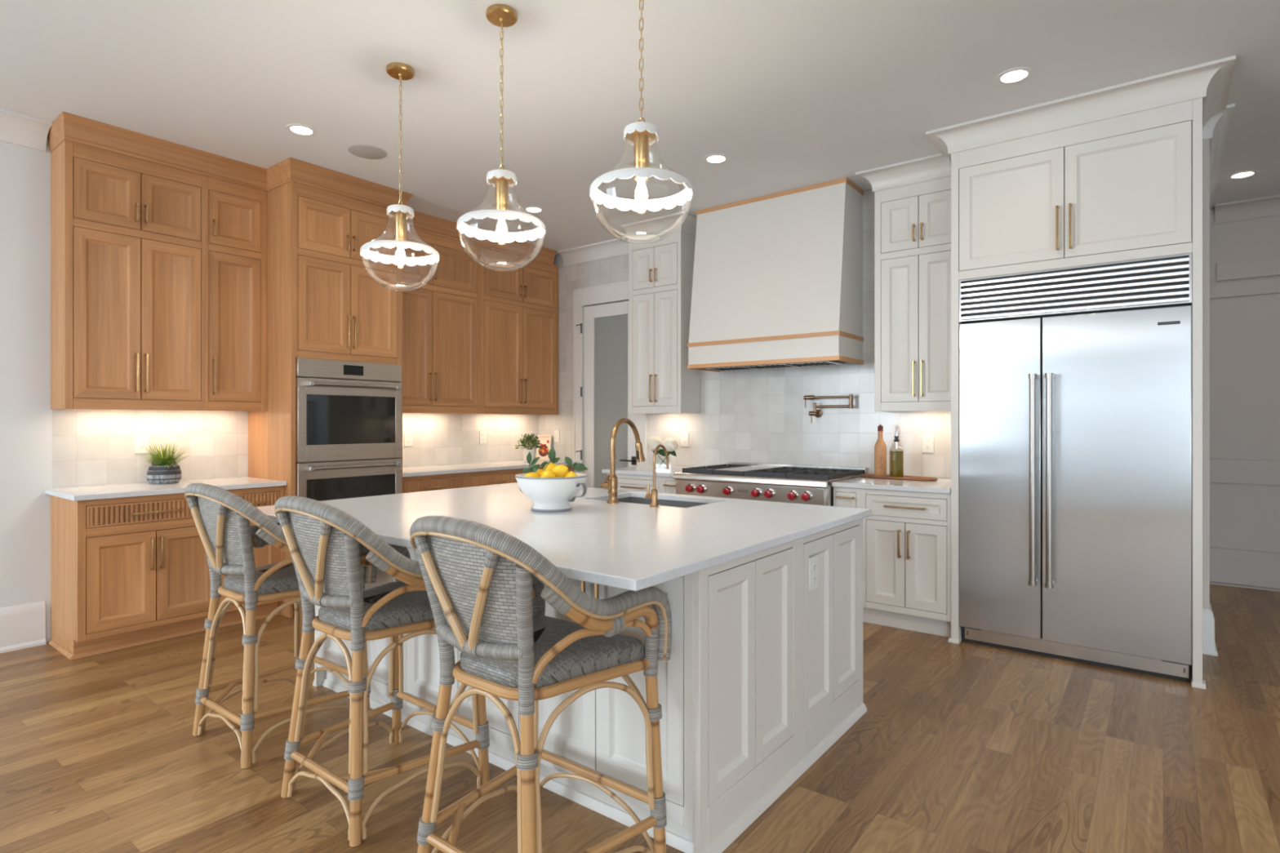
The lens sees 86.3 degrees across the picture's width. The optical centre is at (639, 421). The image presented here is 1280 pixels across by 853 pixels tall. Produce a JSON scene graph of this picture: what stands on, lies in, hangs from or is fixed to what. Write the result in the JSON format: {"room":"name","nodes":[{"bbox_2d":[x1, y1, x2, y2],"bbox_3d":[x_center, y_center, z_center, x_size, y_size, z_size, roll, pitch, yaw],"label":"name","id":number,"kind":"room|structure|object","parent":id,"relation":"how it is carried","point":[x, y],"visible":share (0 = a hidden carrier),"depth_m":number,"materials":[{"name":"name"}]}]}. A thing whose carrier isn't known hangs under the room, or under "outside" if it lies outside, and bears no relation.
{"room":"kitchen","nodes":[
{"label":"kitchen","id":0,"kind":"room"},
{"bbox_2d":[0,137,538,642],"bbox_3d":[-4.083,-0.214,3.433,0.122,3.050,9.720,0,0,37],"label":"wall","id":1,"kind":"structure","parent":0,"point":[42,447],"depth_m":4.06,"materials":[{"name":"white paint"}]},
{"bbox_2d":[0,600,45,653],"bbox_3d":[-5.214,1.186,1.833,0.034,0.250,5.564,0,0,37],"label":"baseboard","id":2,"kind":"structure","parent":1,"relation":"attached to","point":[22,626],"depth_m":3.96,"materials":[{"name":"white paint"}]},
{"bbox_2d":[0,108,52,151],"bbox_3d":[-5.166,-1.671,1.798,0.153,0.135,5.567,0,0,37],"label":"trim","id":3,"kind":"structure","parent":1,"relation":"attached to","point":[17,129],"depth_m":3.93,"materials":[{"name":"white paint"}]},
{"bbox_2d":[134,433,149,453],"bbox_3d":[-3.233,0.139,4.432,0.010,0.127,0.080,0,0,37],"label":"wall outlet","id":4,"kind":"object","parent":1,"relation":"attached to","point":[140,439],"visible":0.98,"depth_m":4.43,"materials":[{"name":"white plastic"}]},
{"bbox_2d":[138,437,145,441],"bbox_3d":[-3.231,0.115,4.430,0.003,0.029,0.033,0,0,37],"label":"receptacle","id":5,"kind":"object","parent":4,"relation":"attached to","point":[140,439],"depth_m":4.43,"materials":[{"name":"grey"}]},
{"bbox_2d":[139,444,145,449],"bbox_3d":[-3.231,0.163,4.430,0.003,0.029,0.033,0,0,37],"label":"receptacle","id":6,"kind":"object","parent":4,"relation":"attached to","point":[141,446],"depth_m":4.43,"materials":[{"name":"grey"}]},
{"bbox_2d":[47,111,266,411],"bbox_3d":[-3.036,-0.906,4.384,0.380,1.664,1.131,0,0,37],"label":"upper cabinet","id":7,"kind":"object","parent":1,"relation":"attached to","point":[158,246],"visible":1,"depth_m":4.23,"materials":[{"name":"brown wood"}]},
{"bbox_2d":[404,431,412,446],"bbox_3d":[-2.034,0.148,5.996,0.010,0.127,0.080,0,0,37],"label":"wall outlet","id":8,"kind":"object","parent":1,"relation":"attached to","point":[407,435],"visible":1,"depth_m":5.99,"materials":[{"name":"white plastic"}]},
{"bbox_2d":[402,210,483,413],"bbox_3d":[-1.863,-0.906,5.914,0.380,1.664,1.034,0,0,37],"label":"upper cabinet","id":9,"kind":"object","parent":1,"relation":"attached to","point":[442,317],"visible":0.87,"depth_m":5.92,"materials":[{"name":"brown wood"}]},
{"bbox_2d":[479,431,486,444],"bbox_3d":[-1.530,0.148,6.653,0.010,0.127,0.080,0,0,37],"label":"wall outlet","id":10,"kind":"object","parent":1,"relation":"attached to","point":[482,434],"visible":1,"depth_m":6.65,"materials":[{"name":"white plastic"}]},
{"bbox_2d":[480,239,558,414],"bbox_3d":[-1.240,-0.906,6.727,0.380,1.664,1.015,0,0,37],"label":"upper cabinet","id":11,"kind":"object","parent":1,"relation":"attached to","point":[519,308],"visible":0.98,"depth_m":6.62,"materials":[{"name":"brown wood"}]},
{"bbox_2d":[526,465,573,473],"bbox_3d":[-1.071,0.870,6.783,0.579,0.882,0.670,0,0,37],"label":"base cabinet","id":12,"kind":"object","parent":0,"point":[571,468],"visible":0.02,"depth_m":6.82,"materials":[{"name":"brown wood"}]},
{"bbox_2d":[0,0,1279,254],"bbox_3d":[0.404,-1.789,1.406,9.770,0.100,12.023,0,0,37],"label":"ceiling","id":13,"kind":"structure","parent":0,"point":[796,94],"depth_m":3.48,"materials":[{"name":"white paint"}]},
{"bbox_2d":[285,123,316,136],"bbox_3d":[-2.013,-1.735,4.059,0.168,0.006,0.168,0,0,37],"label":"recessed light","id":14,"kind":"object","parent":13,"relation":"in","point":[298,129],"visible":1,"depth_m":4.05,"materials":[{"name":"white paint"}]},
{"bbox_2d":[347,144,386,159],"bbox_3d":[-1.753,-1.736,4.394,0.236,0.004,0.236,0,0,37],"label":"ceiling speaker","id":15,"kind":"object","parent":13,"relation":"attached to","point":[368,152],"visible":1,"depth_m":4.38,"materials":[{"name":"grey plastic"}]},
{"bbox_2d":[360,62,439,291],"bbox_3d":[-1.180,-1.197,3.362,0.369,1.081,0.369,0,0,-1],"label":"pendant light","id":16,"kind":"object","parent":13,"relation":"hanging from","point":[399,71],"visible":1,"depth_m":3.35,"materials":[{"name":"clear glass"}]},
{"bbox_2d":[457,4,545,271],"bbox_3d":[-0.588,-1.197,2.902,0.377,1.081,0.377,0,0,37],"label":"pendant light","id":17,"kind":"object","parent":13,"relation":"hanging from","point":[501,15],"visible":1,"depth_m":2.89,"materials":[{"name":"clear glass"}]},
{"bbox_2d":[524,206,544,213],"bbox_3d":[-0.868,-1.735,5.581,0.168,0.006,0.168,0,0,37],"label":"recessed light","id":18,"kind":"object","parent":13,"relation":"in","point":[531,209],"visible":0.94,"depth_m":5.57,"materials":[{"name":"white paint"}]},
{"bbox_2d":[589,0,693,243],"bbox_3d":[0.005,-1.197,2.451,0.377,1.081,0.377,0,0,37],"label":"pendant light","id":19,"kind":"object","parent":13,"relation":"hanging from","point":[640,135],"visible":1,"depth_m":2.43,"materials":[{"name":"clear glass"}]},
{"bbox_2d":[703,153,728,164],"bbox_3d":[0.503,-1.735,4.504,0.168,0.006,0.168,0,0,37],"label":"recessed light","id":20,"kind":"object","parent":13,"relation":"in","point":[716,158],"visible":1,"depth_m":4.50,"materials":[{"name":"white paint"}]},
{"bbox_2d":[995,66,1033,84],"bbox_3d":[1.877,-1.735,3.425,0.168,0.006,0.168,0,0,37],"label":"recessed light","id":21,"kind":"object","parent":13,"relation":"in","point":[1015,75],"visible":1,"depth_m":3.42,"materials":[{"name":"white paint"}]},
{"bbox_2d":[1226,169,1258,179],"bbox_3d":[4.232,-1.735,4.794,0.168,0.006,0.168,0,0,37],"label":"recessed light","id":22,"kind":"object","parent":13,"relation":"in","point":[1244,174],"visible":1,"depth_m":4.79,"materials":[{"name":"white paint"}]},
{"bbox_2d":[0,583,1279,852],"bbox_3d":[0.404,1.341,1.406,9.770,0.060,12.023,0,0,37],"label":"floor","id":23,"kind":"structure","parent":0,"point":[964,747],"depth_m":2.59,"materials":[{"name":"brown wood"}]},
{"bbox_2d":[48,485,283,659],"bbox_3d":[-2.954,0.870,4.327,0.579,0.882,1.120,0,0,37],"label":"base cabinet","id":24,"kind":"object","parent":23,"relation":"on","point":[126,572],"visible":0.61,"depth_m":3.97,"materials":[{"name":"brown wood"}]},
{"bbox_2d":[44,476,286,501],"bbox_3d":[-2.953,0.412,4.319,0.589,0.030,1.132,0,0,37],"label":"countertop","id":25,"kind":"structure","parent":24,"relation":"on","point":[95,492],"depth_m":4.10,"materials":[{"name":"white stone"}]},
{"bbox_2d":[146,464,182,484],"bbox_3d":[-3.084,0.338,4.425,0.189,0.117,0.189,0,0,37],"label":"pot","id":26,"kind":"object","parent":25,"relation":"on","point":[160,473],"depth_m":4.36,"materials":[{"name":"grey ceramic"}]},
{"bbox_2d":[134,440,197,484],"bbox_3d":[-3.040,0.258,4.392,0.354,0.277,0.442,0,0,37],"label":"potted grass","id":27,"kind":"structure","parent":25,"relation":"on","point":[166,471],"depth_m":4.37,"materials":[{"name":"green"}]},
{"bbox_2d":[184,482,377,768],"bbox_3d":[-1.552,0.776,2.902,0.591,1.075,0.618,0,0,37],"label":"counter stool","id":28,"kind":"object","parent":23,"relation":"on","point":[222,517],"visible":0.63,"depth_m":2.71,"materials":[{"name":"wicker"}]},
{"bbox_2d":[248,157,413,617],"bbox_3d":[-2.301,-0.213,5.065,0.718,3.050,0.925,0,0,37],"label":"tall cabinet","id":29,"kind":"object","parent":23,"relation":"on","point":[322,302],"visible":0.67,"depth_m":4.76,"materials":[{"name":"brown wood"}]},
{"bbox_2d":[295,357,401,501],"bbox_3d":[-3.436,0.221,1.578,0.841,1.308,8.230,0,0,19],"label":"double oven","id":30,"kind":"object","parent":29,"relation":"in","point":[348,414],"visible":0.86,"depth_m":4.84,"materials":[{"name":"grey metal"}]},
{"bbox_2d":[274,495,489,846],"bbox_3d":[-0.934,0.776,2.427,0.591,1.075,0.618,0,0,38],"label":"counter stool","id":31,"kind":"object","parent":23,"relation":"on","point":[329,547],"visible":0.79,"depth_m":2.25,"materials":[{"name":"wicker"}]},
{"bbox_2d":[402,472,466,493],"bbox_3d":[-1.893,0.870,5.711,0.579,0.882,0.676,0,0,37],"label":"base cabinet","id":32,"kind":"object","parent":23,"relation":"on","point":[450,481],"visible":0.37,"depth_m":5.56,"materials":[{"name":"brown wood"}]},
{"bbox_2d":[402,459,577,477],"bbox_3d":[-1.474,0.412,6.247,0.589,0.030,2.035,0,0,37],"label":"countertop","id":33,"kind":"structure","parent":32,"relation":"on","point":[491,466],"depth_m":5.99,"materials":[{"name":"white stone"}]},
{"bbox_2d":[515,433,541,462],"bbox_3d":[-1.099,0.254,6.739,0.263,0.286,0.258,0,0,-21],"label":"potted plant","id":34,"kind":"object","parent":33,"relation":"on","point":[527,440],"visible":0.98,"depth_m":6.71,"materials":[{"name":"green plant"}]},
{"bbox_2d":[535,435,552,460],"bbox_3d":[-1.005,0.266,7.144,0.202,0.258,0.054,0,0,37],"label":"cookbook","id":35,"kind":"object","parent":33,"relation":"on","point":[545,441],"visible":0.96,"depth_m":7.13,"materials":[{"name":"beige paper"}]},
{"bbox_2d":[466,468,523,487],"bbox_3d":[-1.481,0.870,6.248,0.579,0.882,0.676,0,0,37],"label":"base cabinet","id":36,"kind":"object","parent":23,"relation":"on","point":[506,476],"visible":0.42,"depth_m":6.05,"materials":[{"name":"brown wood"}]},
{"bbox_2d":[409,515,671,852],"bbox_3d":[-0.313,0.776,1.951,0.591,1.075,0.618,0,0,37],"label":"counter stool","id":37,"kind":"object","parent":23,"relation":"on","point":[487,594],"visible":1,"depth_m":1.81,"materials":[{"name":"wicker"}]},
{"bbox_2d":[312,518,866,852],"bbox_3d":[-0.300,0.870,3.249,2.296,0.883,1.449,0,0,37],"label":"kitchen island","id":38,"kind":"object","parent":23,"relation":"on","point":[762,675],"visible":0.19,"depth_m":2.33,"materials":[{"name":"white paint"}]},
{"bbox_2d":[256,482,871,591],"bbox_3d":[-0.397,0.412,3.119,2.318,0.030,1.756,0,0,37],"label":"island countertop","id":39,"kind":"structure","parent":38,"relation":"on","point":[630,546],"depth_m":2.63,"materials":[{"name":"white stone"}]},
{"bbox_2d":[515,472,587,512],"bbox_3d":[-0.400,0.318,3.086,0.325,0.158,0.325,0,0,-8],"label":"footed bowl","id":40,"kind":"object","parent":39,"relation":"on","point":[548,495],"visible":0.92,"depth_m":2.98,"materials":[{"name":"white ceramic"}]},
{"bbox_2d":[522,452,540,473],"bbox_3d":[-0.492,0.186,3.085,0.086,0.103,0.041,0,0,0],"label":"leaf sprig","id":41,"kind":"object","parent":40,"relation":"in","point":[535,468],"visible":0.94,"depth_m":3.08,"materials":[{"name":"green plant"}]},
{"bbox_2d":[524,471,539,477],"bbox_3d":[-0.482,0.258,3.040,0.082,0.069,0.080,0,0,-23],"label":"lemon","id":42,"kind":"object","parent":40,"relation":"in","point":[531,474],"visible":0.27,"depth_m":3.02,"materials":[{"name":"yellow food"}]},
{"bbox_2d":[530,469,543,477],"bbox_3d":[-0.470,0.251,3.127,0.083,0.072,0.076,0,0,-31],"label":"lemon","id":43,"kind":"object","parent":40,"relation":"in","point":[539,472],"visible":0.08,"depth_m":3.10,"materials":[{"name":"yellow food"}]},
{"bbox_2d":[540,470,555,477],"bbox_3d":[-0.405,0.247,3.011,0.080,0.071,0.080,0,0,-44],"label":"lemon","id":44,"kind":"object","parent":40,"relation":"in","point":[547,473],"visible":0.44,"depth_m":2.98,"materials":[{"name":"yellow food"}]},
{"bbox_2d":[543,462,556,471],"bbox_3d":[-0.406,0.221,3.121,0.084,0.068,0.079,0,0,-43],"label":"lemon","id":45,"kind":"object","parent":40,"relation":"in","point":[551,465],"visible":0.4,"depth_m":3.09,"materials":[{"name":"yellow food"}]},
{"bbox_2d":[540,447,559,469],"bbox_3d":[-0.404,0.164,3.108,0.086,0.099,0.058,0,0,-25],"label":"leaf sprig","id":46,"kind":"object","parent":40,"relation":"in","point":[552,455],"visible":1,"depth_m":3.11,"materials":[{"name":"green plant"}]},
{"bbox_2d":[551,464,568,477],"bbox_3d":[-0.360,0.227,3.055,0.074,0.073,0.084,0,0,-27],"label":"lemon","id":47,"kind":"object","parent":40,"relation":"in","point":[561,470],"visible":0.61,"depth_m":3.02,"materials":[{"name":"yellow food"}]},
{"bbox_2d":[564,471,577,477],"bbox_3d":[-0.308,0.265,3.041,0.069,0.095,0.072,0,0,-30],"label":"lemon","id":48,"kind":"object","parent":40,"relation":"in","point":[571,473],"visible":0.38,"depth_m":3.02,"materials":[{"name":"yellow food"}]},
{"bbox_2d":[564,456,587,471],"bbox_3d":[-0.290,0.191,3.110,0.103,0.065,0.058,0,0,-10],"label":"leaf sprig","id":49,"kind":"object","parent":40,"relation":"in","point":[577,467],"visible":0.94,"depth_m":3.11,"materials":[{"name":"green plant"}]},
{"bbox_2d":[600,417,645,503],"bbox_3d":[-0.085,0.188,3.449,0.106,0.418,0.280,0,0,37],"label":"kitchen faucet","id":50,"kind":"object","parent":39,"relation":"on","point":[611,486],"visible":1,"depth_m":3.34,"materials":[{"name":"gold metal"}]},
{"bbox_2d":[644,444,668,507],"bbox_3d":[0.086,0.251,3.237,0.067,0.291,0.136,0,0,37],"label":"filter faucet","id":51,"kind":"object","parent":39,"relation":"on","point":[653,496],"visible":1,"depth_m":3.19,"materials":[{"name":"gold metal"}]},
{"bbox_2d":[617,497,706,507],"bbox_3d":[0.080,0.535,3.520,0.667,0.216,0.429,0,0,37],"label":"sink","id":52,"kind":"object","parent":39,"relation":"in","point":[629,500],"visible":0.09,"depth_m":3.74,"materials":[{"name":"grey metal"}]},
{"bbox_2d":[808,555,817,591],"bbox_3d":[0.676,0.588,2.657,0.010,0.127,0.080,0,0,37],"label":"wall outlet","id":53,"kind":"object","parent":38,"relation":"attached to","point":[812,562],"visible":1,"depth_m":2.65,"materials":[{"name":"white plastic"}]},
{"bbox_2d":[812,563,816,570],"bbox_3d":[0.679,0.564,2.655,0.003,0.029,0.033,0,0,37],"label":"receptacle","id":54,"kind":"object","parent":53,"relation":"attached to","point":[814,565],"depth_m":2.65,"materials":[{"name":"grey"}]},
{"bbox_2d":[812,575,816,582],"bbox_3d":[0.679,0.612,2.655,0.003,0.029,0.033,0,0,37],"label":"receptacle","id":55,"kind":"object","parent":53,"relation":"attached to","point":[814,577],"depth_m":2.65,"materials":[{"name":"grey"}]},
{"bbox_2d":[607,473,675,493],"bbox_3d":[0.222,0.870,5.776,0.733,0.882,0.756,0,0,37],"label":"base cabinet","id":56,"kind":"object","parent":23,"relation":"on","point":[625,482],"visible":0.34,"depth_m":5.48,"materials":[{"name":"white paint"}]},
{"bbox_2d":[601,465,692,477],"bbox_3d":[0.216,0.412,5.784,0.780,0.030,0.749,0,0,37],"label":"countertop","id":57,"kind":"structure","parent":56,"relation":"on","point":[647,470],"depth_m":5.59,"materials":[{"name":"white stone"}]},
{"bbox_2d":[655,455,671,468],"bbox_3d":[0.201,0.344,5.939,0.132,0.105,0.132,0,0,2],"label":"flower vase","id":58,"kind":"object","parent":57,"relation":"on","point":[660,467],"visible":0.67,"depth_m":5.96,"materials":[{"name":"clear glass"}]},
{"bbox_2d":[645,436,666,464],"bbox_3d":[0.138,0.255,5.930,0.178,0.261,0.154,0,0,37],"label":"hydrangea","id":59,"kind":"object","parent":58,"relation":"in","point":[652,442],"visible":0.84,"depth_m":5.90,"materials":[{"name":"white plant"}]},
{"bbox_2d":[659,437,678,466],"bbox_3d":[0.263,0.262,5.928,0.148,0.247,0.149,0,0,-36],"label":"hydrangea","id":60,"kind":"object","parent":58,"relation":"in","point":[670,445],"visible":0.94,"depth_m":5.89,"materials":[{"name":"white plant"}]},
{"bbox_2d":[833,486,951,637],"bbox_3d":[1.782,0.870,4.580,0.730,0.882,0.756,0,0,37],"label":"base cabinet","id":61,"kind":"object","parent":23,"relation":"on","point":[907,535],"visible":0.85,"depth_m":4.26,"materials":[{"name":"white paint"}]},
{"bbox_2d":[831,476,951,493],"bbox_3d":[1.784,0.412,4.582,0.730,0.030,0.749,0,0,37],"label":"countertop","id":62,"kind":"structure","parent":61,"relation":"on","point":[941,485],"depth_m":4.39,"materials":[{"name":"white stone"}]},
{"bbox_2d":[673,462,866,506],"bbox_3d":[0.972,0.464,5.126,1.208,0.250,0.842,0,0,37],"label":"rangetop","id":63,"kind":"object","parent":62,"relation":"on","point":[775,482],"visible":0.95,"depth_m":4.87,"materials":[{"name":"silver metal"}]},
{"bbox_2d":[860,474,937,481],"bbox_3d":[1.802,0.388,4.774,0.530,0.018,0.156,0,0,44],"label":"serving board","id":64,"kind":"object","parent":62,"relation":"on","point":[871,476],"visible":0.93,"depth_m":4.71,"materials":[{"name":"brown wood"}]},
{"bbox_2d":[874,424,886,475],"bbox_3d":[1.716,0.200,4.872,0.082,0.368,0.082,0,0,37],"label":"bottle","id":65,"kind":"object","parent":64,"relation":"on","point":[880,447],"visible":0.98,"depth_m":4.84,"materials":[{"name":"brown wood"}]},
{"bbox_2d":[888,429,902,476],"bbox_3d":[1.792,0.218,4.768,0.078,0.333,0.078,0,0,2],"label":"oil bottle","id":66,"kind":"object","parent":64,"relation":"on","point":[895,457],"visible":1,"depth_m":4.73,"materials":[{"name":"yellow"}]},
{"bbox_2d":[959,253,1191,682],"bbox_3d":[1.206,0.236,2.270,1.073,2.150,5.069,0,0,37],"label":"refrigerator","id":67,"kind":"object","parent":23,"relation":"on","point":[1075,383],"visible":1,"depth_m":3.68,"materials":[{"name":"grey metal"}]},
{"bbox_2d":[924,55,1235,688],"bbox_3d":[2.514,-0.213,3.984,1.406,3.049,0.810,0,0,37],"label":"tall cabinet","id":68,"kind":"object","parent":23,"relation":"on","point":[1112,174],"visible":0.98,"depth_m":3.66,"materials":[{"name":"white paint"}]},
{"bbox_2d":[538,189,951,479],"bbox_3d":[1.092,-0.214,5.672,5.370,3.050,0.130,0,0,37],"label":"wall","id":69,"kind":"structure","parent":0,"point":[753,415],"depth_m":5.55,"materials":[{"name":"white tile"}]},
{"bbox_2d":[553,430,559,442],"bbox_3d":[-0.867,0.144,7.086,0.080,0.127,0.009,0,0,37],"label":"wall outlet","id":70,"kind":"object","parent":69,"relation":"attached to","point":[556,433],"visible":1,"depth_m":7.08,"materials":[{"name":"white plastic"}]},
{"bbox_2d":[557,236,628,266],"bbox_3d":[-0.376,-1.671,6.651,1.088,0.135,0.102,0,0,37],"label":"trim","id":71,"kind":"structure","parent":69,"relation":"attached to","point":[614,247],"depth_m":6.71,"materials":[{"name":"white paint"}]},
{"bbox_2d":[575,300,636,488],"bbox_3d":[-0.326,0.071,6.668,0.748,2.460,0.102,0,0,37],"label":"door","id":72,"kind":"structure","parent":69,"relation":"in","point":[606,326],"depth_m":6.71,"materials":[{"name":"white paint"}]},
{"bbox_2d":[573,280,647,473],"bbox_3d":[-0.305,-0.016,6.644,0.920,2.654,0.026,0,0,37],"label":"trim","id":73,"kind":"structure","parent":69,"relation":"attached to","point":[616,291],"depth_m":6.85,"materials":[{"name":"white paint"}]},
{"bbox_2d":[621,211,700,413],"bbox_3d":[0.226,-0.906,5.991,0.665,1.663,0.411,0,0,37],"label":"upper cabinet","id":74,"kind":"object","parent":69,"relation":"attached to","point":[660,273],"visible":1,"depth_m":5.91,"materials":[{"name":"white paint"}]},
{"bbox_2d":[680,432,688,446],"bbox_3d":[0.401,0.156,6.113,0.080,0.127,0.010,0,0,37],"label":"wall outlet","id":75,"kind":"object","parent":69,"relation":"attached to","point":[684,436],"visible":1,"depth_m":6.11,"materials":[{"name":"white plastic"}]},
{"bbox_2d":[687,177,863,372],"bbox_3d":[1.032,-1.082,5.326,1.268,1.311,0.486,0,0,37],"label":"range hood","id":76,"kind":"object","parent":69,"relation":"attached to","point":[777,282],"visible":1,"depth_m":5.10,"materials":[{"name":"white paint"}]},
{"bbox_2d":[803,394,853,422],"bbox_3d":[1.457,-0.100,5.253,0.385,0.217,0.088,0,0,37],"label":"pot filler","id":77,"kind":"object","parent":69,"relation":"attached to","point":[817,413],"visible":1,"depth_m":5.26,"materials":[{"name":"brown metal"}]},
{"bbox_2d":[854,153,951,412],"bbox_3d":[1.900,-0.906,4.707,0.697,1.663,0.411,0,0,37],"label":"upper cabinet","id":78,"kind":"object","parent":69,"relation":"attached to","point":[913,197],"visible":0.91,"depth_m":4.61,"materials":[{"name":"white paint"}]},
{"bbox_2d":[922,435,933,453],"bbox_3d":[2.046,0.154,4.851,0.080,0.127,0.010,0,0,37],"label":"wall outlet","id":79,"kind":"object","parent":69,"relation":"attached to","point":[927,440],"visible":1,"depth_m":4.85,"materials":[{"name":"white plastic"}]},
{"bbox_2d":[1202,139,1209,608],"bbox_3d":[3.852,-0.214,4.770,0.108,3.050,2.188,0,0,37],"label":"wall","id":80,"kind":"structure","parent":0,"point":[1206,144],"depth_m":3.88,"materials":[{"name":"grey paint"}]},
{"bbox_2d":[1202,603,1217,656],"bbox_3d":[3.878,1.186,4.728,0.084,0.250,2.221,0,0,37],"label":"baseboard","id":81,"kind":"structure","parent":80,"relation":"attached to","point":[1209,647],"depth_m":3.86,"materials":[{"name":"white paint"}]},
{"bbox_2d":[1202,103,1235,209],"bbox_3d":[3.884,-1.671,4.680,0.152,0.135,2.288,0,0,37],"label":"trim","id":82,"kind":"structure","parent":80,"relation":"attached to","point":[1216,130],"depth_m":4.09,"materials":[{"name":"white paint"}]},
{"bbox_2d":[1209,207,1279,589],"bbox_3d":[6.229,-0.214,4.402,4.112,3.050,0.120,0,0,37],"label":"wall","id":83,"kind":"structure","parent":0,"point":[1260,237],"depth_m":5.43,"materials":[{"name":"grey paint"}]},
{"bbox_2d":[1209,276,1279,591],"bbox_3d":[5.207,0.095,5.090,1.630,2.432,0.029,0,0,37],"label":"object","id":84,"kind":"structure","parent":83,"relation":"in","point":[1245,315],"depth_m":5.41,"materials":[{"name":"grey paint"}]},
{"bbox_2d":[1214,195,1279,224],"bbox_3d":[6.162,-1.671,4.313,3.870,0.135,0.102,0,0,37],"label":"trim","id":85,"kind":"structure","parent":83,"relation":"attached to","point":[1265,206],"depth_m":5.38,"materials":[{"name":"grey paint"}]},
{"bbox_2d":[1216,257,1279,281],"bbox_3d":[6.191,-1.209,4.342,3.860,0.140,0.020,0,0,37],"label":"trim","id":86,"kind":"structure","parent":83,"relation":"attached to","point":[1267,267],"depth_m":5.39,"materials":[{"name":"grey paint"}]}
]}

